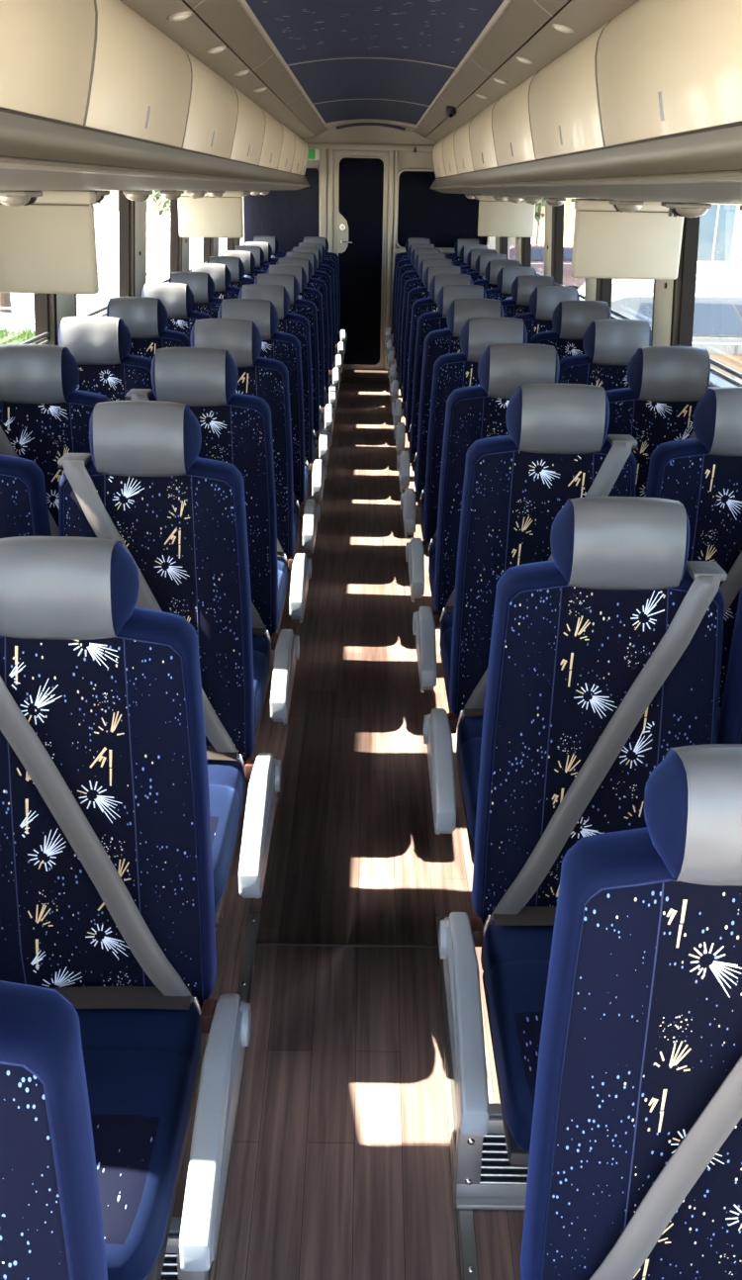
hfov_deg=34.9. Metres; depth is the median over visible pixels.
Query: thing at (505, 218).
monitor
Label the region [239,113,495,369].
wall
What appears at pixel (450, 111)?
security camera
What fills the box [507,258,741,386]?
trim
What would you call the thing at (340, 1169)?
floor
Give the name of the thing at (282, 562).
seat cushion
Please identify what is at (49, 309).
trim
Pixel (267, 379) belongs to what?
seat
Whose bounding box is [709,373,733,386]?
wall
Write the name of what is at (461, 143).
bin
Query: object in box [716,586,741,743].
seat
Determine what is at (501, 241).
trim
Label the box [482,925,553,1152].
seat cushion
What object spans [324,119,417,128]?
trim
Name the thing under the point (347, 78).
ceiling panel
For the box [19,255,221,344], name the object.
trim
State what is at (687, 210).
pod
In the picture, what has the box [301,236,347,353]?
seat
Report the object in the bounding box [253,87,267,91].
recessed light
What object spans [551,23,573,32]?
recessed light
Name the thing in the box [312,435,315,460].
seat cushion
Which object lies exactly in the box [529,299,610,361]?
seat
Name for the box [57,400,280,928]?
seat
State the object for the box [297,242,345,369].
seat
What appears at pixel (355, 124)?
trim
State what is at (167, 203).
tree
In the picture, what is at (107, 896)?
seat
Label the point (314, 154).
exit sign
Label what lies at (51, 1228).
seat
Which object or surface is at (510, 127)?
bin
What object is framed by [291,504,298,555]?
seat cushion
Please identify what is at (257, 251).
seat
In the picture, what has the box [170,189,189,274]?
trim
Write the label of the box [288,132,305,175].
bin
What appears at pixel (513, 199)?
pod
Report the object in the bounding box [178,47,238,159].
bin
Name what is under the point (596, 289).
trim
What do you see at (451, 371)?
seat
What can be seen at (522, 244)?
trim
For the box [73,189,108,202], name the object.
pod
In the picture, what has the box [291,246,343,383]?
seat
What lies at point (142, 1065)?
seat cushion
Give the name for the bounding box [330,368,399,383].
floor
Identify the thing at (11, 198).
pod
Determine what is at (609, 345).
seat
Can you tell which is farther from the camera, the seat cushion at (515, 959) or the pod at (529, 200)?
the pod at (529, 200)
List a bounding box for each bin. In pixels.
[0,0,97,126]
[78,0,192,148]
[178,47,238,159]
[227,85,265,165]
[257,107,282,169]
[274,122,295,172]
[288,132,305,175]
[300,138,308,175]
[432,136,446,178]
[442,129,457,176]
[453,117,473,174]
[468,100,500,171]
[491,73,538,167]
[527,23,608,160]
[594,0,741,147]
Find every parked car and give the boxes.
[533,244,585,289]
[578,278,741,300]
[610,288,741,386]
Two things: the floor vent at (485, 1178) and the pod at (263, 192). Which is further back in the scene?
the pod at (263, 192)
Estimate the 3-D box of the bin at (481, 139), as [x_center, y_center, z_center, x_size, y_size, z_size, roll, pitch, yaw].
[0.828,-2.603,6.121,0.541,0.308,1.351,1,21,0]
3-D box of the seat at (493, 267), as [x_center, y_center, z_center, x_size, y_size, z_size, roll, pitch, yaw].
[0.883,-1.896,8.061,0.461,1.320,0.694,1,21,0]
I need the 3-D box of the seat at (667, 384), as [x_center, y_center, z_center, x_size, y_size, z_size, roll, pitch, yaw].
[0.887,-0.185,3.576,0.461,1.320,0.694,1,21,0]
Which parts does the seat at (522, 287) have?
backrest, panel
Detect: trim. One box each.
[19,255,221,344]
[33,293,77,346]
[118,189,146,296]
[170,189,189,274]
[191,0,552,125]
[202,189,219,263]
[208,913,260,1279]
[227,189,240,250]
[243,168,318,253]
[256,942,438,947]
[306,142,435,369]
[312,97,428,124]
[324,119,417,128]
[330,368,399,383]
[335,122,405,130]
[341,377,387,379]
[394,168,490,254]
[435,915,478,1279]
[495,194,507,256]
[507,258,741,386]
[515,237,531,267]
[544,196,564,284]
[584,198,612,308]
[650,216,699,347]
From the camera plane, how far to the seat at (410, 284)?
8.09 m
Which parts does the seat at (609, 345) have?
backrest, panel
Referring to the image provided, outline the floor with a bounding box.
[172,382,524,1279]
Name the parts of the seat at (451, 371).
armrest, seat frame, backrest, panel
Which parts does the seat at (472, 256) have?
backrest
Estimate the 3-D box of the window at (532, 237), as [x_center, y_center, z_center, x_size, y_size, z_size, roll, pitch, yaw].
[1.245,-2.946,8.558,0.034,0.690,1.450,1,21,0]
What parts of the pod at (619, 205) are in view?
mount plate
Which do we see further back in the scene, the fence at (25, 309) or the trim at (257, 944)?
the fence at (25, 309)
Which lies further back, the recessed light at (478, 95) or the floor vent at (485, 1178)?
the recessed light at (478, 95)
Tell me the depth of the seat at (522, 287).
6.55 m
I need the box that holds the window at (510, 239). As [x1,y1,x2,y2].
[507,236,515,260]
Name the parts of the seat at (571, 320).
backrest, panel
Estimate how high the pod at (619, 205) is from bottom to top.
0.036 m
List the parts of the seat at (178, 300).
panel, backrest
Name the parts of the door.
lock plate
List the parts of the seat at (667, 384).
backrest, panel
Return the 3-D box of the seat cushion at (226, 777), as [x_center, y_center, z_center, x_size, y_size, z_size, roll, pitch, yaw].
[-0.511,0.424,2.635,0.414,0.135,0.565,1,21,0]
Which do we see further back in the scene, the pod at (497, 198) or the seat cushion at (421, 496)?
the pod at (497, 198)
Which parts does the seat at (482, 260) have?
backrest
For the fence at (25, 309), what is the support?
on the ground
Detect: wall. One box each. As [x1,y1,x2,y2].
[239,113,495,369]
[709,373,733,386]
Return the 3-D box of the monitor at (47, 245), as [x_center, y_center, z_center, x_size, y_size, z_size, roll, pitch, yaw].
[-0.981,-1.125,3.333,0.410,0.278,0.075,1,21,0]
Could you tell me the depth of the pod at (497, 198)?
7.53 m
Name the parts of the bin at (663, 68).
latch handle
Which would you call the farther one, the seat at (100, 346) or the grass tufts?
the grass tufts
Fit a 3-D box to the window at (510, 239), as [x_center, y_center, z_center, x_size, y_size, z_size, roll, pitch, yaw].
[1.244,-3.533,10.100,0.034,0.690,1.450,1,21,0]
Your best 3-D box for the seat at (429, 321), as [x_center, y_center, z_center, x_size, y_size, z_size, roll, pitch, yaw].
[0.399,-1.046,5.808,0.528,1.320,0.711,1,21,0]
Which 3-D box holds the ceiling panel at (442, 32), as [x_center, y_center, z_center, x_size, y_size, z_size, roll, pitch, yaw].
[0.005,-2.143,4.117,0.780,0.040,2.408,1,21,0]
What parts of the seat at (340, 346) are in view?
backrest, armrest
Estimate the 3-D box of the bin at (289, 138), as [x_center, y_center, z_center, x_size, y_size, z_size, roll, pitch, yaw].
[-0.833,-3.427,8.198,0.541,0.308,1.381,1,21,0]
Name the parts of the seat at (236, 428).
panel, backrest, seat frame, armrest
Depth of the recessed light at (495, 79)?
5.06 m
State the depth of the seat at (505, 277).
7.29 m
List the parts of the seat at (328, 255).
backrest, armrest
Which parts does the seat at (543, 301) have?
backrest, panel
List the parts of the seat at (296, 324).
panel, backrest, seat frame, armrest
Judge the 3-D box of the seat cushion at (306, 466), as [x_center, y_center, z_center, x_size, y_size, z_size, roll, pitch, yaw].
[-0.513,-0.734,5.618,0.414,0.135,0.565,1,21,0]
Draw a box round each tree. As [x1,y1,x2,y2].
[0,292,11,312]
[147,189,170,216]
[534,196,545,244]
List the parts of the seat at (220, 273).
panel, backrest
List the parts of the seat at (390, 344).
armrest, backrest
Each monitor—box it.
[0,189,98,294]
[176,189,243,238]
[477,194,535,237]
[570,199,683,279]
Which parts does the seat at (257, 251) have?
backrest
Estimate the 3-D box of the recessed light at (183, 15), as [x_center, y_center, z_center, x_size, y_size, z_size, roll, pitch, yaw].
[-0.540,-1.768,3.339,0.068,0.027,0.068,-2,21,-7]
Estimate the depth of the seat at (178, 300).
5.57 m
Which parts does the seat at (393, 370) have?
armrest, backrest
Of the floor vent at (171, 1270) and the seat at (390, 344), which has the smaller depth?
the floor vent at (171, 1270)
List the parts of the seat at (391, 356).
armrest, backrest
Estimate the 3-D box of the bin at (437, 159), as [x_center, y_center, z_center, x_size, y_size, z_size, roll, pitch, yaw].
[0.824,-4.082,9.999,0.541,0.308,1.581,1,21,0]
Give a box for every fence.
[0,272,170,324]
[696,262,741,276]
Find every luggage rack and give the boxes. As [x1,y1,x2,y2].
[0,108,309,189]
[430,123,741,204]
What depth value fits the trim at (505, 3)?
4.88 m
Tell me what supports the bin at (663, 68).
on the luggage rack at (701, 166)
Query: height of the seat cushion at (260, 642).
0.135 m
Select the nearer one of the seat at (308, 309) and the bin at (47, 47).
the bin at (47, 47)
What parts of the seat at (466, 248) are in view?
backrest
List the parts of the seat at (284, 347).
panel, backrest, seat frame, armrest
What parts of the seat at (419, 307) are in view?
armrest, backrest, panel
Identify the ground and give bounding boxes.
[0,210,741,334]
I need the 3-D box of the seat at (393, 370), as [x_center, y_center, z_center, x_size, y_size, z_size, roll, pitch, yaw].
[0.396,-2.186,8.798,0.528,1.320,0.711,1,21,0]
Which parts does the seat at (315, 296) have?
panel, backrest, armrest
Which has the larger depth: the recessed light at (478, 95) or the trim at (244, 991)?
the recessed light at (478, 95)
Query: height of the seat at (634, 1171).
1.320 m
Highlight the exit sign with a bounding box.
[307,148,319,160]
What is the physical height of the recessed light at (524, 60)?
0.027 m
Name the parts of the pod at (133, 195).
mount plate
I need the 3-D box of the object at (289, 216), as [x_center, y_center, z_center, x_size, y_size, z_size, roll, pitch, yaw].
[-0.860,-3.562,11.368,0.708,1.845,0.015,1,21,0]
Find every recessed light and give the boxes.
[168,10,191,20]
[206,45,226,53]
[234,69,250,76]
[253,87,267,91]
[475,93,488,98]
[492,78,508,84]
[516,56,534,64]
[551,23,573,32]
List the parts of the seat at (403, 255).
armrest, backrest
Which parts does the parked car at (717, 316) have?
trim, panel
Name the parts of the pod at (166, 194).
mount plate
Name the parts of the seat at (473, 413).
armrest, seat frame, backrest, panel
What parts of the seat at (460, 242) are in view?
backrest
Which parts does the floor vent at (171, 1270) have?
frame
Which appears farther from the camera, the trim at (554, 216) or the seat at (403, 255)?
the seat at (403, 255)
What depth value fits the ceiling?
4.26 m
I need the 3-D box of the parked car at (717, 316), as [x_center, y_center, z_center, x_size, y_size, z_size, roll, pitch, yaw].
[5.692,-4.700,18.869,5.000,1.660,1.890,0,21,-2]
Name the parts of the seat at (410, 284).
armrest, backrest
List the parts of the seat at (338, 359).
backrest, armrest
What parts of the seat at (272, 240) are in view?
backrest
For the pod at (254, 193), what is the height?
0.036 m
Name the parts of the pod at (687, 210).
mount plate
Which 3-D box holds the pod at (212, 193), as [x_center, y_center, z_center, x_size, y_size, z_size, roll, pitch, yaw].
[-0.867,-2.506,6.624,0.084,0.036,0.172,1,21,0]
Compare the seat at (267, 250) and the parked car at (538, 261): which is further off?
the parked car at (538, 261)
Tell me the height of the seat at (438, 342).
1.320 m
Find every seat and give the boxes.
[0,344,110,536]
[0,454,51,538]
[0,536,251,1279]
[0,980,107,1279]
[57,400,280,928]
[58,316,153,401]
[106,296,190,359]
[124,347,299,747]
[141,282,212,340]
[168,272,224,318]
[189,263,241,299]
[190,318,311,633]
[206,256,254,287]
[217,298,320,571]
[221,250,265,279]
[233,245,271,273]
[238,283,326,519]
[244,241,277,265]
[252,235,285,259]
[254,273,331,479]
[266,264,335,448]
[275,257,338,423]
[284,251,341,402]
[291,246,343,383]
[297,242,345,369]
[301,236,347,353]
[384,237,431,348]
[385,243,435,364]
[386,247,440,381]
[387,252,447,398]
[389,258,454,418]
[391,265,462,442]
[393,274,473,471]
[396,284,486,508]
[400,298,504,556]
[405,316,527,622]
[412,343,559,713]
[423,383,638,863]
[438,496,727,1166]
[445,238,480,261]
[453,244,487,266]
[459,248,497,274]
[465,253,507,281]
[472,259,521,289]
[484,266,536,300]
[500,274,555,317]
[512,285,579,343]
[520,743,741,1279]
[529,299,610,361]
[557,319,651,391]
[605,346,723,497]
[644,386,741,736]
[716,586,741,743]
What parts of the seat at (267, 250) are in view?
backrest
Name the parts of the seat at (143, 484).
panel, backrest, seat frame, armrest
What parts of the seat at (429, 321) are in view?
armrest, backrest, panel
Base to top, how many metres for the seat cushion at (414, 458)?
0.135 m
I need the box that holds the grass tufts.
[0,324,35,345]
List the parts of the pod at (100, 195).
mount plate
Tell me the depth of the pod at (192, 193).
5.80 m
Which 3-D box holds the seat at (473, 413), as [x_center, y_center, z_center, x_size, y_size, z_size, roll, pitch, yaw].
[0.401,-0.191,3.566,0.528,1.320,0.711,1,21,0]
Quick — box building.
[541,197,741,279]
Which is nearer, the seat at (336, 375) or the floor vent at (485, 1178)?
the floor vent at (485, 1178)
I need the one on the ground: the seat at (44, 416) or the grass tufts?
the grass tufts
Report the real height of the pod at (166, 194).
0.036 m
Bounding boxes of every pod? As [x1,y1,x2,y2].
[0,189,42,206]
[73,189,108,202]
[122,189,152,200]
[159,189,183,199]
[186,189,206,197]
[207,189,225,197]
[238,189,251,195]
[249,189,261,195]
[259,189,270,194]
[464,193,473,198]
[492,194,506,201]
[505,195,522,202]
[522,196,542,204]
[543,197,565,205]
[570,198,597,202]
[609,199,643,212]
[665,202,711,217]
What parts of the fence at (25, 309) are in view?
post, post, post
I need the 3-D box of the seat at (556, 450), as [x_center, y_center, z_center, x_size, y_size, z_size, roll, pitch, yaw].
[0.401,0.094,2.818,0.528,1.320,0.711,1,21,0]
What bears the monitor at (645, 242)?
hanging from the luggage rack at (701, 166)
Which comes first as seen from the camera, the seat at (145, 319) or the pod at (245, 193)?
the seat at (145, 319)
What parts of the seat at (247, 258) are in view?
panel, backrest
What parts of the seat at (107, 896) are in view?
panel, backrest, seat frame, armrest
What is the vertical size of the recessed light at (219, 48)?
0.027 m
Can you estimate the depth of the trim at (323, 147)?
11.08 m
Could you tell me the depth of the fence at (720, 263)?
40.06 m
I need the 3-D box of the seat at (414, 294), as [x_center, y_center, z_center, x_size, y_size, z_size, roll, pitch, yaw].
[0.397,-1.616,7.303,0.528,1.320,0.711,1,21,0]
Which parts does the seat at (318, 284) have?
backrest, armrest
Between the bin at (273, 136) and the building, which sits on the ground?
the building
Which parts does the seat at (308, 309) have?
panel, backrest, seat frame, armrest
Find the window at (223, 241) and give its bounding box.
[218,189,227,256]
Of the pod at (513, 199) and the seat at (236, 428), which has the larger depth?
the pod at (513, 199)
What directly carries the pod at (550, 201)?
attached to the luggage rack at (701, 166)
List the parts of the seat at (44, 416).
panel, backrest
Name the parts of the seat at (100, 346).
panel, backrest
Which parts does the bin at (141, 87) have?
latch handle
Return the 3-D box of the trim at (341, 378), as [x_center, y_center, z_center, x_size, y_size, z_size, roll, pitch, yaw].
[-0.065,-2.466,11.137,0.440,0.012,0.020,1,21,0]
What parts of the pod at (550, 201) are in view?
mount plate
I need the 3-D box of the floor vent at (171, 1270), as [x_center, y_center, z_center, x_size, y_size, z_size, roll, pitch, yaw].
[-0.503,1.061,1.967,0.456,0.202,0.064,1,21,0]
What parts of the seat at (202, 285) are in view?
panel, backrest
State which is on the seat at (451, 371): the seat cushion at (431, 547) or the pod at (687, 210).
the seat cushion at (431, 547)
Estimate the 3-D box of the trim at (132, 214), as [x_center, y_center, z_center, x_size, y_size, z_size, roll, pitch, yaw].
[-1.252,-2.109,6.226,0.126,0.700,0.430,1,21,0]
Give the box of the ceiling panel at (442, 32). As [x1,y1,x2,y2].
[245,0,503,67]
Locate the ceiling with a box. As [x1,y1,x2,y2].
[119,0,639,142]
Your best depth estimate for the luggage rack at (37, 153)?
2.66 m
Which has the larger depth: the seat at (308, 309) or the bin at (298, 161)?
the bin at (298, 161)
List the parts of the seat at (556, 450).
armrest, seat frame, backrest, panel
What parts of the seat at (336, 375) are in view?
backrest, armrest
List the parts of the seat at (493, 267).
backrest, panel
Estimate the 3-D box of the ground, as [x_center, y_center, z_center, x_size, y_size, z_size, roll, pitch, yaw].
[-0.099,-14.957,47.808,180.000,0.001,220.000,1,21,0]
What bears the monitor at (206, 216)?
hanging from the luggage rack at (37, 153)
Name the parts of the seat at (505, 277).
backrest, panel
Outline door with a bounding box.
[333,151,387,369]
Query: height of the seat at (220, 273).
1.320 m
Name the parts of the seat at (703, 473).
backrest, panel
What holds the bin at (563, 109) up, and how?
on the luggage rack at (701, 166)
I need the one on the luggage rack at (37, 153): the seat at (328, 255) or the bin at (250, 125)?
the bin at (250, 125)
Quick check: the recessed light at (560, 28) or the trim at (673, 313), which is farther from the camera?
the trim at (673, 313)
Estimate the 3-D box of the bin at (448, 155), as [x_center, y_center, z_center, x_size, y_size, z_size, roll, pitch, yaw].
[0.826,-3.562,8.635,0.541,0.308,1.351,1,21,0]
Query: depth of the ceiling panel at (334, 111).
8.55 m
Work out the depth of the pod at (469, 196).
9.77 m
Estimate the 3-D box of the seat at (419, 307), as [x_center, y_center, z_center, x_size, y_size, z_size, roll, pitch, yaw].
[0.398,-1.331,6.556,0.528,1.320,0.711,1,21,0]
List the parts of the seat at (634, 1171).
backrest, panel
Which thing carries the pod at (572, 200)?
attached to the luggage rack at (701, 166)
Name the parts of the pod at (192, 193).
mount plate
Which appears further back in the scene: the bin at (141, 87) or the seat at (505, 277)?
the seat at (505, 277)
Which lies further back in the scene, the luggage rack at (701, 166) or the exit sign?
the exit sign
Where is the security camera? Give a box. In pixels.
[444,105,456,117]
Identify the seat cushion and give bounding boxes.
[75,1007,201,1279]
[207,759,244,909]
[252,634,270,729]
[276,557,286,623]
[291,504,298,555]
[303,464,308,502]
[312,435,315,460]
[414,457,416,484]
[420,494,424,532]
[428,544,436,599]
[440,613,453,693]
[457,716,483,841]
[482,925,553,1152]
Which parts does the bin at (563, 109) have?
latch handle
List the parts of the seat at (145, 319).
panel, backrest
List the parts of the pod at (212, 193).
mount plate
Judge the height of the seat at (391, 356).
1.320 m
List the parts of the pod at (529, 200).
mount plate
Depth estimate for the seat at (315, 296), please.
7.12 m
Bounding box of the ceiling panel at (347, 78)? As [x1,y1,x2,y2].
[287,56,456,105]
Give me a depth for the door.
11.28 m
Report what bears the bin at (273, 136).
on the luggage rack at (37, 153)
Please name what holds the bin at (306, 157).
on the luggage rack at (37, 153)
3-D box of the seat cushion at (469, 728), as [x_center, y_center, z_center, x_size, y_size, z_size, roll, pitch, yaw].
[0.429,0.338,2.852,0.414,0.135,0.565,1,21,0]
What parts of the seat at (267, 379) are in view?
panel, backrest, seat frame, armrest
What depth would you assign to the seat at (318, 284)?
7.87 m
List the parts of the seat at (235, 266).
panel, backrest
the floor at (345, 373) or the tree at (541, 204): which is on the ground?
the tree at (541, 204)
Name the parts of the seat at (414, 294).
armrest, backrest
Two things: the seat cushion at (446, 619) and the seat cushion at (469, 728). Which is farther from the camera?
the seat cushion at (446, 619)
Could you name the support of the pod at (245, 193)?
attached to the luggage rack at (37, 153)
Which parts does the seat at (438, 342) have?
armrest, seat frame, backrest, panel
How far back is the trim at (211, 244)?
9.20 m
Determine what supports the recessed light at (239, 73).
in the ceiling
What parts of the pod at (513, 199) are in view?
mount plate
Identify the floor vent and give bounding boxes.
[160,1216,208,1279]
[454,1102,528,1209]
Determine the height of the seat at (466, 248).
1.320 m
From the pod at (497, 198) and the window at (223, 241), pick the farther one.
the window at (223, 241)
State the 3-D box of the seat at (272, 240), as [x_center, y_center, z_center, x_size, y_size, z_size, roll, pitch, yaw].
[-0.969,-3.002,10.814,0.461,1.320,0.694,1,21,0]
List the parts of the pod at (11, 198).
mount plate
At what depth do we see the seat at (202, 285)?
6.31 m
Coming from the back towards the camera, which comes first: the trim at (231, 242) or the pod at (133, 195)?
the trim at (231, 242)
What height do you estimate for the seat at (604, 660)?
1.320 m
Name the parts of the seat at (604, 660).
armrest, seat frame, backrest, panel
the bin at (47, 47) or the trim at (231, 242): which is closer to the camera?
the bin at (47, 47)
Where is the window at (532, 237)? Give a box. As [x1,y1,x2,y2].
[530,229,534,268]

